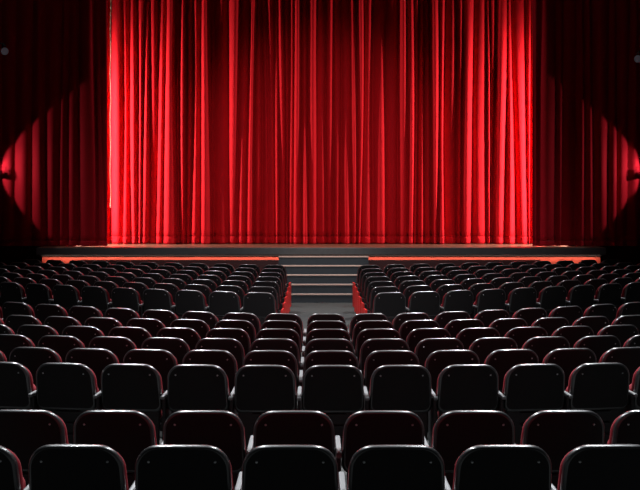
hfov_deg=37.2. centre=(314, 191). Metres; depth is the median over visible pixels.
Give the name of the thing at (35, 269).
seat
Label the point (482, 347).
seat
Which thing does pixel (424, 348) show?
seat
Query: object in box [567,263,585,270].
seat
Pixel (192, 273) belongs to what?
seat
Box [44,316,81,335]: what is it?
seat
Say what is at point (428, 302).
seat
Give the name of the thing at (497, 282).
seat
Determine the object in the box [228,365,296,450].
seat
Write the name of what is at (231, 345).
seat
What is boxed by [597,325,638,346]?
seat
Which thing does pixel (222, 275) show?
seat
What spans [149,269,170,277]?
seat
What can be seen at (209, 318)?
seat
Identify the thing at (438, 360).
seat
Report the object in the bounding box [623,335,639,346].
seat
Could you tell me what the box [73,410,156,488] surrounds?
seat
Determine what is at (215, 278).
seat
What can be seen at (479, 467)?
seat
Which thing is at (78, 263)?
seat
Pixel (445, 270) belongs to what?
seat
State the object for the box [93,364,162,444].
seat
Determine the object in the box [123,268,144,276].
seat
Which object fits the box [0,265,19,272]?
seat
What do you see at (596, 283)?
seat
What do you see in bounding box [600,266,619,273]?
seat
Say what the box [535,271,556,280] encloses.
seat
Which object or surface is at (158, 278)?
seat
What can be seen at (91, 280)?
seat
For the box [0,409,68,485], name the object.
seat
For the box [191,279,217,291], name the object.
seat
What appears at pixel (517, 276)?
seat
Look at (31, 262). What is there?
seat
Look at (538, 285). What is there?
seat
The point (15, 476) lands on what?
cushion
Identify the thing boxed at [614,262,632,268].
seat
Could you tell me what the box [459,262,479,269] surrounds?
seat
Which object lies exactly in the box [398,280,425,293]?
seat
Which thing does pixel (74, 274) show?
seat
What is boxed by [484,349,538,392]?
seat
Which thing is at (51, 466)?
seat
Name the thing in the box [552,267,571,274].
seat
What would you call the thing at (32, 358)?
seat
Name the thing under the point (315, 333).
seat
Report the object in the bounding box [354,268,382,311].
seat
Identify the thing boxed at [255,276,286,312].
seat
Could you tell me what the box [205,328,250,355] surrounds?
seat
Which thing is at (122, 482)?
cushion
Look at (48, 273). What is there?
seat
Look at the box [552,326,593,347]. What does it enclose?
seat
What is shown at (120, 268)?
seat
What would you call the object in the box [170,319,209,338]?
seat
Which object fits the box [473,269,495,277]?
seat
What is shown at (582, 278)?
seat
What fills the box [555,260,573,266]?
seat
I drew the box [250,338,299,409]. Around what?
seat
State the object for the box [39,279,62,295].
seat
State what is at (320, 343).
seat
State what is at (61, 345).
seat
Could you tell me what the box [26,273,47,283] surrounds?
seat
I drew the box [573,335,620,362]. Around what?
seat
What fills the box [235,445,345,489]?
seat
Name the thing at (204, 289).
seat
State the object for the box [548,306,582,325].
seat
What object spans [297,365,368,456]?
seat
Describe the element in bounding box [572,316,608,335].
seat
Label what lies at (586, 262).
seat
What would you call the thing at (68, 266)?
seat
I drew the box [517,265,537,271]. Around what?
seat
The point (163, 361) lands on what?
seat
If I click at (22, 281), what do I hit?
seat
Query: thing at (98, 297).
seat
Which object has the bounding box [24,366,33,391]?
cushion
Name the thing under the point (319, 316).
seat
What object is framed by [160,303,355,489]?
floor
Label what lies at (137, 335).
seat
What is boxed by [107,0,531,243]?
stage curtain
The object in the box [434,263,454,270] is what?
seat
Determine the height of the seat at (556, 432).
0.859 m
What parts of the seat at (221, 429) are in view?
panel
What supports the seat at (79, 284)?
on the floor
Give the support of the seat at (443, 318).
on the floor
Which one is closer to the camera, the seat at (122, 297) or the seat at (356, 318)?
the seat at (356, 318)
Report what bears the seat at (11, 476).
on the floor
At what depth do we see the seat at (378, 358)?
8.20 m
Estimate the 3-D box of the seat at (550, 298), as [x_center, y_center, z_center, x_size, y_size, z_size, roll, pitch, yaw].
[3.672,1.891,14.920,0.526,0.859,0.420,0,0,-22]
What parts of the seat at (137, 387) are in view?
armrest, panel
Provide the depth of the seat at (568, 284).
15.78 m
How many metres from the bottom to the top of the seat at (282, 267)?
0.859 m
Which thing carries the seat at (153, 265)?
on the floor
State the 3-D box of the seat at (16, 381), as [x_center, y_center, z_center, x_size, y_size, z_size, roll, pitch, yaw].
[-2.489,1.769,7.692,0.526,0.859,0.420,0,0,8]
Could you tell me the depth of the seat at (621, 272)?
18.02 m
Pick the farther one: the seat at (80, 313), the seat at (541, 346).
the seat at (80, 313)
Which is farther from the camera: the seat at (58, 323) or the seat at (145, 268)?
the seat at (145, 268)
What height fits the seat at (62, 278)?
0.859 m
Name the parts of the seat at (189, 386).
armrest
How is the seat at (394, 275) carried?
on the floor
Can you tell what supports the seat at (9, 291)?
on the floor
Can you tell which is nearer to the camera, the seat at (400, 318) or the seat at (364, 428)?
the seat at (364, 428)
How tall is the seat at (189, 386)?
0.859 m
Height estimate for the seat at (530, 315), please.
0.859 m
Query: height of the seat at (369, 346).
0.859 m
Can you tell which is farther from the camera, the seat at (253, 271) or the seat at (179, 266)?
the seat at (179, 266)
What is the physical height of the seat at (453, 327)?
0.859 m
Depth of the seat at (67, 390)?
7.47 m
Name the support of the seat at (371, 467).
on the floor
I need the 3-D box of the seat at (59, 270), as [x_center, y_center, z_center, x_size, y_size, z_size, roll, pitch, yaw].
[-5.025,1.891,18.824,0.526,0.859,0.420,0,0,18]
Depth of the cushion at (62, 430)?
5.56 m
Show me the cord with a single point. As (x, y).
(110, 0)
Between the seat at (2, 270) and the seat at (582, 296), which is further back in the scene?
the seat at (2, 270)
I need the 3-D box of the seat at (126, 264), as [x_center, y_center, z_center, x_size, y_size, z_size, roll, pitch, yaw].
[-3.983,1.891,20.195,0.526,0.859,0.420,0,0,16]
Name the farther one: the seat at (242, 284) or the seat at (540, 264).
the seat at (540, 264)
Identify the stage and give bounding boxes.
[36,243,605,270]
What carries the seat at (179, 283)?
on the floor
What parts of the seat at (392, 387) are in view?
panel, armrest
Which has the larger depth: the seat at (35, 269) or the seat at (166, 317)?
the seat at (35, 269)
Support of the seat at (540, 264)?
on the floor
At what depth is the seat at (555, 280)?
16.61 m
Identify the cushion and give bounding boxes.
[8,449,23,489]
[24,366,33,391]
[58,416,67,443]
[91,370,97,409]
[117,452,128,489]
[152,422,156,444]
[452,456,459,489]
[502,372,507,410]
[520,420,526,444]
[557,450,571,489]
[567,368,575,409]
[609,415,620,443]
[631,367,639,391]
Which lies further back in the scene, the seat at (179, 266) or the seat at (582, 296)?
the seat at (179, 266)
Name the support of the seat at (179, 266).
on the floor
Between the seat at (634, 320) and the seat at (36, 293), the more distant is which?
the seat at (36, 293)
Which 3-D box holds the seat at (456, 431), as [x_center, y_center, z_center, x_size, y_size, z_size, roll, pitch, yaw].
[0.946,1.697,5.703,0.526,0.859,0.420,0,0,-1]
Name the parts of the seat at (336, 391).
armrest, panel, armrest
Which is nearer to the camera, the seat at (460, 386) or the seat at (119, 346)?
the seat at (460, 386)
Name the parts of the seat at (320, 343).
armrest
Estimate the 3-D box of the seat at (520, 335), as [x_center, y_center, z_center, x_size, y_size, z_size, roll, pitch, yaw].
[2.252,1.862,10.284,0.526,0.859,0.420,0,0,-9]
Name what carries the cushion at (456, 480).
on the seat at (479, 467)
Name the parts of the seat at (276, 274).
panel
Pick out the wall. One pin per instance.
(8, 254)
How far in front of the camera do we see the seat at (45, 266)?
19.57 m
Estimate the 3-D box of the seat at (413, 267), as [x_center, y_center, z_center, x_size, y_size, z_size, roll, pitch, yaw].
[2.132,1.891,19.577,0.526,0.859,0.420,0,0,-15]
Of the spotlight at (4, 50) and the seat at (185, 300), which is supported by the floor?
the seat at (185, 300)
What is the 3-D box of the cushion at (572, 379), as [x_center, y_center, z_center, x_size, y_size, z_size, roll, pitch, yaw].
[2.243,1.548,7.532,0.493,0.377,0.135,0,0,-6]
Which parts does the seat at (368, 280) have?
panel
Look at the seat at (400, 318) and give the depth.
11.73 m
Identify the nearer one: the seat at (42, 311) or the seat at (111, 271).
the seat at (42, 311)
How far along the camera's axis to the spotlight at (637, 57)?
20.95 m
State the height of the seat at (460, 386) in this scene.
0.859 m
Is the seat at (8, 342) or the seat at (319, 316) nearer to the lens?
the seat at (8, 342)
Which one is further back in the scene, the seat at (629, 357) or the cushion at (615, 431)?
the seat at (629, 357)
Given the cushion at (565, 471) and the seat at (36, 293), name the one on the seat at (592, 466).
the cushion at (565, 471)
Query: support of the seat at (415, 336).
on the floor
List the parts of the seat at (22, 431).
panel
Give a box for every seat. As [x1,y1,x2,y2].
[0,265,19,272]
[0,268,9,275]
[0,276,10,283]
[0,282,25,308]
[0,324,14,334]
[0,334,34,361]
[0,351,6,361]
[0,361,35,409]
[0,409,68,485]
[0,446,25,489]
[1,272,23,281]
[2,302,34,323]
[5,315,41,334]
[9,347,61,385]
[10,262,29,268]
[13,269,33,277]
[13,277,35,293]
[17,325,58,346]
[21,283,52,314]
[23,259,41,265]
[23,444,128,489]
[24,266,43,273]
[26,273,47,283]
[28,363,98,443]
[34,263,52,269]
[35,304,67,324]
[37,270,57,278]
[38,335,84,362]
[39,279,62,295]
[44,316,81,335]
[46,260,63,265]
[48,266,68,273]
[49,285,81,316]
[51,274,73,284]
[58,263,76,270]
[62,271,83,279]
[62,326,103,347]
[65,280,89,296]
[65,348,118,390]
[69,260,87,266]
[69,306,102,325]
[72,267,92,274]
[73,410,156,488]
[77,275,100,285]
[77,286,111,316]
[82,264,101,270]
[84,317,122,335]
[88,271,109,280]
[89,336,136,363]
[92,261,110,267]
[93,281,118,298]
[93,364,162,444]
[97,268,118,275]
[104,276,127,286]
[105,308,139,326]
[106,265,126,271]
[107,287,142,317]
[108,327,151,348]
[114,272,136,281]
[115,261,134,268]
[122,282,148,300]
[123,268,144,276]
[123,349,177,430]
[126,318,165,336]
[129,445,232,489]
[131,265,151,272]
[132,277,156,288]
[139,262,158,268]
[139,289,174,317]
[141,273,164,282]
[141,337,189,364]
[142,310,177,326]
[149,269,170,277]
[152,283,179,304]
[156,266,177,273]
[156,327,200,350]
[160,364,229,441]
[161,278,186,289]
[161,410,245,489]
[163,262,183,269]
[169,274,192,283]
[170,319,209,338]
[171,290,207,318]
[176,270,198,279]
[182,266,203,274]
[182,311,217,329]
[183,284,211,305]
[183,350,237,411]
[188,263,208,271]
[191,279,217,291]
[195,338,244,412]
[197,275,222,285]
[203,271,226,280]
[205,291,240,320]
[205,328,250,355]
[208,267,230,276]
[213,264,234,272]
[215,285,244,307]
[215,320,255,343]
[221,280,248,294]
[222,312,260,334]
[226,275,251,288]
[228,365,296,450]
[230,271,254,283]
[235,268,257,279]
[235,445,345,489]
[238,264,260,274]
[240,292,276,324]
[243,350,298,391]
[246,410,341,482]
[248,286,283,312]
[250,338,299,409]
[251,281,285,312]
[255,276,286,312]
[255,328,300,391]
[258,272,288,312]
[260,320,302,351]
[261,268,289,311]
[263,265,290,306]
[264,313,303,369]
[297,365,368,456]
[299,350,363,409]
[300,338,358,373]
[302,329,354,359]
[303,320,351,347]
[304,313,348,336]
[341,410,428,484]
[347,445,450,489]
[349,313,387,340]
[352,320,393,349]
[353,265,380,306]
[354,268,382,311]
[355,328,400,362]
[356,272,386,313]
[358,276,390,313]
[359,338,409,410]
[361,281,395,312]
[364,286,399,312]
[364,350,418,393]
[369,365,437,446]
[372,292,408,322]
[383,264,405,273]
[386,268,409,277]
[390,271,414,282]
[392,312,429,331]
[394,275,419,287]
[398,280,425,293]
[399,320,439,340]
[403,285,432,307]
[406,328,450,351]
[408,291,443,319]
[409,264,430,271]
[413,267,435,275]
[414,338,463,366]
[418,271,441,280]
[424,275,448,285]
[425,350,479,418]
[429,279,455,290]
[431,410,515,489]
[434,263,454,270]
[434,311,470,327]
[436,284,463,305]
[436,364,505,416]
[440,266,461,274]
[441,290,477,318]
[444,319,483,337]
[446,270,468,278]
[452,274,476,283]
[452,445,556,489]
[456,327,499,349]
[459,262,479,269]
[460,278,484,289]
[467,266,487,273]
[468,283,494,302]
[469,337,517,363]
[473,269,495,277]
[473,289,509,314]
[474,310,509,326]
[481,273,503,282]
[484,262,503,268]
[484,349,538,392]
[489,277,513,288]
[489,318,527,336]
[492,265,512,272]
[498,282,524,300]
[500,268,521,276]
[502,364,572,444]
[504,327,547,348]
[505,287,540,317]
[509,261,527,268]
[509,272,530,281]
[512,308,546,326]
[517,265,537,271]
[518,276,541,286]
[520,410,603,488]
[522,336,569,363]
[526,268,546,275]
[528,281,553,298]
[531,317,568,335]
[532,261,550,267]
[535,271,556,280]
[536,286,570,316]
[542,264,561,270]
[542,348,595,390]
[545,275,568,285]
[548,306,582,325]
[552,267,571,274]
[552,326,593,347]
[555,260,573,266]
[556,280,580,296]
[557,444,639,489]
[561,271,582,279]
[566,285,598,316]
[566,363,637,443]
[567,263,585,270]
[572,274,594,284]
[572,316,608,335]
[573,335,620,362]
[576,266,596,274]
[579,260,596,265]
[583,304,616,324]
[584,279,607,293]
[587,270,607,278]
[591,263,609,269]
[594,283,625,313]
[597,273,619,283]
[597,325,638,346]
[599,347,639,384]
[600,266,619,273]
[601,259,619,265]
[607,410,639,444]
[609,277,632,290]
[611,269,631,277]
[611,315,639,334]
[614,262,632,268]
[616,302,639,317]
[621,282,639,303]
[622,272,639,281]
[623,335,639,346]
[624,265,639,272]
[629,367,639,409]
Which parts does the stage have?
panel, panel, panel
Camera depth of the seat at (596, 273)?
17.82 m
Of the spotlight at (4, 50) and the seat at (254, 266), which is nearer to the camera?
the seat at (254, 266)
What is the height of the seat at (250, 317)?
0.859 m
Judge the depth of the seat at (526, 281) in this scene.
16.42 m
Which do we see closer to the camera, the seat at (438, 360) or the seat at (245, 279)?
the seat at (438, 360)
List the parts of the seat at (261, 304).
panel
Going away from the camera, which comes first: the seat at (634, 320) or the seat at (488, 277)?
the seat at (634, 320)
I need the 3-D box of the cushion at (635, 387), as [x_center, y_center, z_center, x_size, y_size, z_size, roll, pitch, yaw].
[2.766,1.550,7.597,0.493,0.377,0.135,0,0,-8]
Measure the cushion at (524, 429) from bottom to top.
0.377 m
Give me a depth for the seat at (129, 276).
17.26 m
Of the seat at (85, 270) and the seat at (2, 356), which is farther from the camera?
the seat at (85, 270)
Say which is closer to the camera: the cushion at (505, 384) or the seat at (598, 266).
the cushion at (505, 384)
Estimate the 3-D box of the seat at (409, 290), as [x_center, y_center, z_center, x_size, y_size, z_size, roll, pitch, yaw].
[1.611,1.891,15.067,0.526,0.859,0.420,0,0,-12]
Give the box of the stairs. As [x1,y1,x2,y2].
[279,256,368,302]
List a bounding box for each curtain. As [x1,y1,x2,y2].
[0,0,106,245]
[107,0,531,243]
[532,0,639,245]
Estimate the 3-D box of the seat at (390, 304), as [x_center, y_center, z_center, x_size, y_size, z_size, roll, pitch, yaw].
[1.066,1.891,14.048,0.593,0.859,0.420,0,0,-5]
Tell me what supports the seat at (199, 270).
on the floor
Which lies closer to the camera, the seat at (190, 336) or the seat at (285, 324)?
the seat at (190, 336)
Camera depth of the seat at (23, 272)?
18.02 m
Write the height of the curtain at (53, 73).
7.108 m
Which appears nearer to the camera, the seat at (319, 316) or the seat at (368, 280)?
the seat at (319, 316)
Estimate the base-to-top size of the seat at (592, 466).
0.859 m
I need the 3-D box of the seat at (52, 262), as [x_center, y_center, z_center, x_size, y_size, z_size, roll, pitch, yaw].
[-5.585,1.891,20.660,0.526,0.859,0.420,0,0,16]
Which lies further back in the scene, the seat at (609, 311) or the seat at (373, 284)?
the seat at (373, 284)
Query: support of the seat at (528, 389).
on the floor
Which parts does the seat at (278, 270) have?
panel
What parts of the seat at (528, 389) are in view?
panel, armrest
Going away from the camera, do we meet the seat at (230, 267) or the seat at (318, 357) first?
the seat at (318, 357)
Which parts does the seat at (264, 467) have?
armrest, armrest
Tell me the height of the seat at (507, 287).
0.859 m
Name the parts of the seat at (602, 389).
panel, armrest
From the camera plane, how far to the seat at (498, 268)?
18.95 m
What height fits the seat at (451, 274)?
0.859 m
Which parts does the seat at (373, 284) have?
panel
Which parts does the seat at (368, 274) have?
panel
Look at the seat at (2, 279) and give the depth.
16.41 m
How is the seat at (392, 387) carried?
on the floor
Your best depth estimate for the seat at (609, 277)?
17.02 m
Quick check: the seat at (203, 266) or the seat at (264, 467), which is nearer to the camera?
the seat at (264, 467)
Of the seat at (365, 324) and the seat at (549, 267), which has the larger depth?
the seat at (549, 267)
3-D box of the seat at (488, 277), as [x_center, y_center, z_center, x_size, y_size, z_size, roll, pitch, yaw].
[3.183,1.891,17.293,0.526,0.859,0.420,0,0,-18]
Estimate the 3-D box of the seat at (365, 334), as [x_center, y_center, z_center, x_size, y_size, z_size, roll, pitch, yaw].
[0.681,1.856,10.120,0.526,0.859,0.420,0,0,-3]
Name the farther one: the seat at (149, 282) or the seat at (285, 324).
the seat at (149, 282)
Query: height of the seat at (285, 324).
0.859 m
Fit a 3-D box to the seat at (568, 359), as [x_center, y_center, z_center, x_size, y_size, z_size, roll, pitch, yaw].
[2.249,1.798,8.516,0.526,0.859,0.420,0,0,-7]
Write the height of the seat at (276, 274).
0.859 m
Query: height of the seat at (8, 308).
0.859 m
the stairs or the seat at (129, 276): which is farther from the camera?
the stairs
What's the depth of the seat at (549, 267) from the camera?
19.26 m
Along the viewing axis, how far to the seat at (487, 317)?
11.97 m
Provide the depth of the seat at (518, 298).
14.54 m
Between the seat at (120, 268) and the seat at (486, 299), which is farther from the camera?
the seat at (120, 268)
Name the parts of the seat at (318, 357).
armrest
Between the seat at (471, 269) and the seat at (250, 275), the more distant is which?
the seat at (471, 269)
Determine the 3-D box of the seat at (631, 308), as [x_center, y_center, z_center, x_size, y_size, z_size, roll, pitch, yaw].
[4.234,1.898,12.863,0.526,0.859,0.420,0,0,-22]
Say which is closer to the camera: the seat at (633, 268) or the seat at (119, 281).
the seat at (119, 281)
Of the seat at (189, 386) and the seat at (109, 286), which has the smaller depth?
the seat at (189, 386)
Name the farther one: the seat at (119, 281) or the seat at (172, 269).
the seat at (172, 269)
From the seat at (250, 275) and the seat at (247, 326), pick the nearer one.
the seat at (247, 326)
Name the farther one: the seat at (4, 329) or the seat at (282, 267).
the seat at (282, 267)
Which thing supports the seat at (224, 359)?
on the floor
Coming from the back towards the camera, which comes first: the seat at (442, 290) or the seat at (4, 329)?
the seat at (442, 290)
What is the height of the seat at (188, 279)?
0.859 m
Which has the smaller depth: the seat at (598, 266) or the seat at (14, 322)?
the seat at (14, 322)
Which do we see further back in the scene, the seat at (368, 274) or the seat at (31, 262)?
the seat at (31, 262)
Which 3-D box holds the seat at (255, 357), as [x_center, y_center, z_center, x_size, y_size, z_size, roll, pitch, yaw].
[-0.401,1.794,8.385,0.526,0.859,0.420,0,0,2]
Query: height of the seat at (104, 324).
0.859 m
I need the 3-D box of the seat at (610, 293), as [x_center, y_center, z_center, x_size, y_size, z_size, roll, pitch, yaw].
[4.681,1.891,15.361,0.526,0.859,0.420,0,0,-25]
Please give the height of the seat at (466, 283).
0.859 m
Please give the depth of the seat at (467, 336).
10.01 m
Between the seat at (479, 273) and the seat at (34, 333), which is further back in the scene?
the seat at (479, 273)
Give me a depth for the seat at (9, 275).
17.24 m
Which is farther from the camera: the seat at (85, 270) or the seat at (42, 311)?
the seat at (85, 270)
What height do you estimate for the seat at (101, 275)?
0.859 m
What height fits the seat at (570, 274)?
0.859 m
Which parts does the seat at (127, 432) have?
panel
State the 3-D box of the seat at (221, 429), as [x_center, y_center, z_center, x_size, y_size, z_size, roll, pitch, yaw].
[-0.666,1.697,5.703,0.526,0.859,0.420,0,0,1]
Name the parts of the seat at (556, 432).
panel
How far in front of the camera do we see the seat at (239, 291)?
14.86 m
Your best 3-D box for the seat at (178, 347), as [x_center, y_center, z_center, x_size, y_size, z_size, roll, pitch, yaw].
[-1.450,1.828,9.330,0.526,0.859,0.420,0,0,6]
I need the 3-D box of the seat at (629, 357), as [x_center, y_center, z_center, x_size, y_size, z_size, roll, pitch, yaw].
[2.768,1.801,8.593,0.526,0.859,0.420,0,0,-9]
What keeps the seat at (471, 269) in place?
on the floor
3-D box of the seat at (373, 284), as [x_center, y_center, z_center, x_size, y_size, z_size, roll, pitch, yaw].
[1.065,1.891,15.787,0.593,0.859,0.420,0,0,-5]
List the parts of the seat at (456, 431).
panel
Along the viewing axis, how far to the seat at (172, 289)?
15.19 m
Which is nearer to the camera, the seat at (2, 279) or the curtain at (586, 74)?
the seat at (2, 279)
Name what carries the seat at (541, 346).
on the floor
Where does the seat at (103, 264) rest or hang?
on the floor
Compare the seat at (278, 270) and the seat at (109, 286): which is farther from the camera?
the seat at (278, 270)
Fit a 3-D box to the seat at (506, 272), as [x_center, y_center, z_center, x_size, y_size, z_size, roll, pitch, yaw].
[3.720,1.891,18.314,0.526,0.859,0.420,0,0,-17]
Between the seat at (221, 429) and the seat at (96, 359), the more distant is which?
the seat at (96, 359)
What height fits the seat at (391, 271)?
0.859 m
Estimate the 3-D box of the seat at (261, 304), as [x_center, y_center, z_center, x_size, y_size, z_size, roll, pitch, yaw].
[-0.786,1.891,14.048,0.593,0.859,0.420,0,0,5]
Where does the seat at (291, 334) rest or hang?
on the floor
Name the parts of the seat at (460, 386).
armrest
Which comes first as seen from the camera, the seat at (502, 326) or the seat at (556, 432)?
the seat at (556, 432)
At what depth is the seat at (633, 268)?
18.97 m
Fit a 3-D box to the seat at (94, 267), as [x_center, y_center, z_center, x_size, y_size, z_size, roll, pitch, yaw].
[-4.520,1.891,19.470,0.526,0.859,0.420,0,0,16]
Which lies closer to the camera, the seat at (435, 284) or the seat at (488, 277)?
the seat at (435, 284)
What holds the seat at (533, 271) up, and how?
on the floor
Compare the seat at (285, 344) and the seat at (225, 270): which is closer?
the seat at (285, 344)
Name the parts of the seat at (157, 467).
armrest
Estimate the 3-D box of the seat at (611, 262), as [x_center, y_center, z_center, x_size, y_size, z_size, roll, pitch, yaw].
[6.399,1.891,20.815,0.526,0.859,0.420,0,0,-16]
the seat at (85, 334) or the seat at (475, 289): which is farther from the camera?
the seat at (475, 289)
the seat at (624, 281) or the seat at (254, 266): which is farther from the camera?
the seat at (254, 266)
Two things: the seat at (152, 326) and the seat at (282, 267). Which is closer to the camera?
the seat at (152, 326)
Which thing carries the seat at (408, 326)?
on the floor
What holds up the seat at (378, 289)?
on the floor
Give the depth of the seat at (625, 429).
5.54 m
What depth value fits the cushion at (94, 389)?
7.47 m
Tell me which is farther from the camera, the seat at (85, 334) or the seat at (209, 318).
the seat at (209, 318)
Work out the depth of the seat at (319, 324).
10.78 m
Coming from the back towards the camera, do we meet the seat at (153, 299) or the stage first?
the stage
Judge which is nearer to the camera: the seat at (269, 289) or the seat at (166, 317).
the seat at (166, 317)
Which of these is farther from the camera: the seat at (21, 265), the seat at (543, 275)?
the seat at (21, 265)
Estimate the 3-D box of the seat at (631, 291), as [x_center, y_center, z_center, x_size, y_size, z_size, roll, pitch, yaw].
[5.178,1.891,15.599,0.526,0.859,0.420,0,0,-26]
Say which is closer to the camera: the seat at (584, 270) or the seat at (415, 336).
the seat at (415, 336)
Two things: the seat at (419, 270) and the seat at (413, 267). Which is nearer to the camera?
the seat at (419, 270)
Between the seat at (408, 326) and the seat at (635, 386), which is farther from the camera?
the seat at (408, 326)
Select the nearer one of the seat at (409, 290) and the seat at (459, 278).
the seat at (409, 290)
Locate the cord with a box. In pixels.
[110,0,110,207]
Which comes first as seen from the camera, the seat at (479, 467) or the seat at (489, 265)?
the seat at (479, 467)
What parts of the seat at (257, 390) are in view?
armrest, panel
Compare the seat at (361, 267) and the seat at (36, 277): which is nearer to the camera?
the seat at (36, 277)
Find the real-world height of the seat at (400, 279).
0.859 m
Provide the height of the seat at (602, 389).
0.859 m
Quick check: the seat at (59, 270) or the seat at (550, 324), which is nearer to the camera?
the seat at (550, 324)
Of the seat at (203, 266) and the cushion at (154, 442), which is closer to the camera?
the cushion at (154, 442)
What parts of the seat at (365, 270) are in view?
panel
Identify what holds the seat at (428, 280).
on the floor
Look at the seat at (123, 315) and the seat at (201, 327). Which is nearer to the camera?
the seat at (201, 327)
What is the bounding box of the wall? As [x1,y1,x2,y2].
[0,246,639,264]
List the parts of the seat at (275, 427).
armrest, armrest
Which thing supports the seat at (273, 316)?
on the floor
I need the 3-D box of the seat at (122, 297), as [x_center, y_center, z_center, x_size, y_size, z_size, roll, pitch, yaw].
[-2.880,1.891,14.718,0.526,0.859,0.420,0,0,21]
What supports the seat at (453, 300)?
on the floor
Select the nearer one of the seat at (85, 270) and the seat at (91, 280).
the seat at (91, 280)
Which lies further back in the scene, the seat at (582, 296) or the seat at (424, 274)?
the seat at (424, 274)
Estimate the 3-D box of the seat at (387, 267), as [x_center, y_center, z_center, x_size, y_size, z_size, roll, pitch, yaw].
[1.609,1.891,19.424,0.526,0.859,0.420,0,0,-12]
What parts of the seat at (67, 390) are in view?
armrest, panel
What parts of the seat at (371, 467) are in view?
armrest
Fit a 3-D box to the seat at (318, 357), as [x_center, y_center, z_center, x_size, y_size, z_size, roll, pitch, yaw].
[0.140,1.794,8.376,0.558,0.859,0.420,0,0,0]
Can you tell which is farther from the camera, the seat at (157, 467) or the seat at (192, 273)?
the seat at (192, 273)
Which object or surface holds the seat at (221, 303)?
on the floor
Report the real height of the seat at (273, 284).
0.859 m
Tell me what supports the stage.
on the floor
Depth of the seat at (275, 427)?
5.52 m
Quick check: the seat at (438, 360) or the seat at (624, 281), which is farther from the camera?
the seat at (624, 281)
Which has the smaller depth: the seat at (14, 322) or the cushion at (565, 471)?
the cushion at (565, 471)
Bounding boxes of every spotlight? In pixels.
[0,44,8,54]
[634,52,639,62]
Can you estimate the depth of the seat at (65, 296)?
14.96 m
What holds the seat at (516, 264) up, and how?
on the floor
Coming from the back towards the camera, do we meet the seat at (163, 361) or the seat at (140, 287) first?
the seat at (140, 287)
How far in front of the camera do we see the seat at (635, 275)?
17.24 m

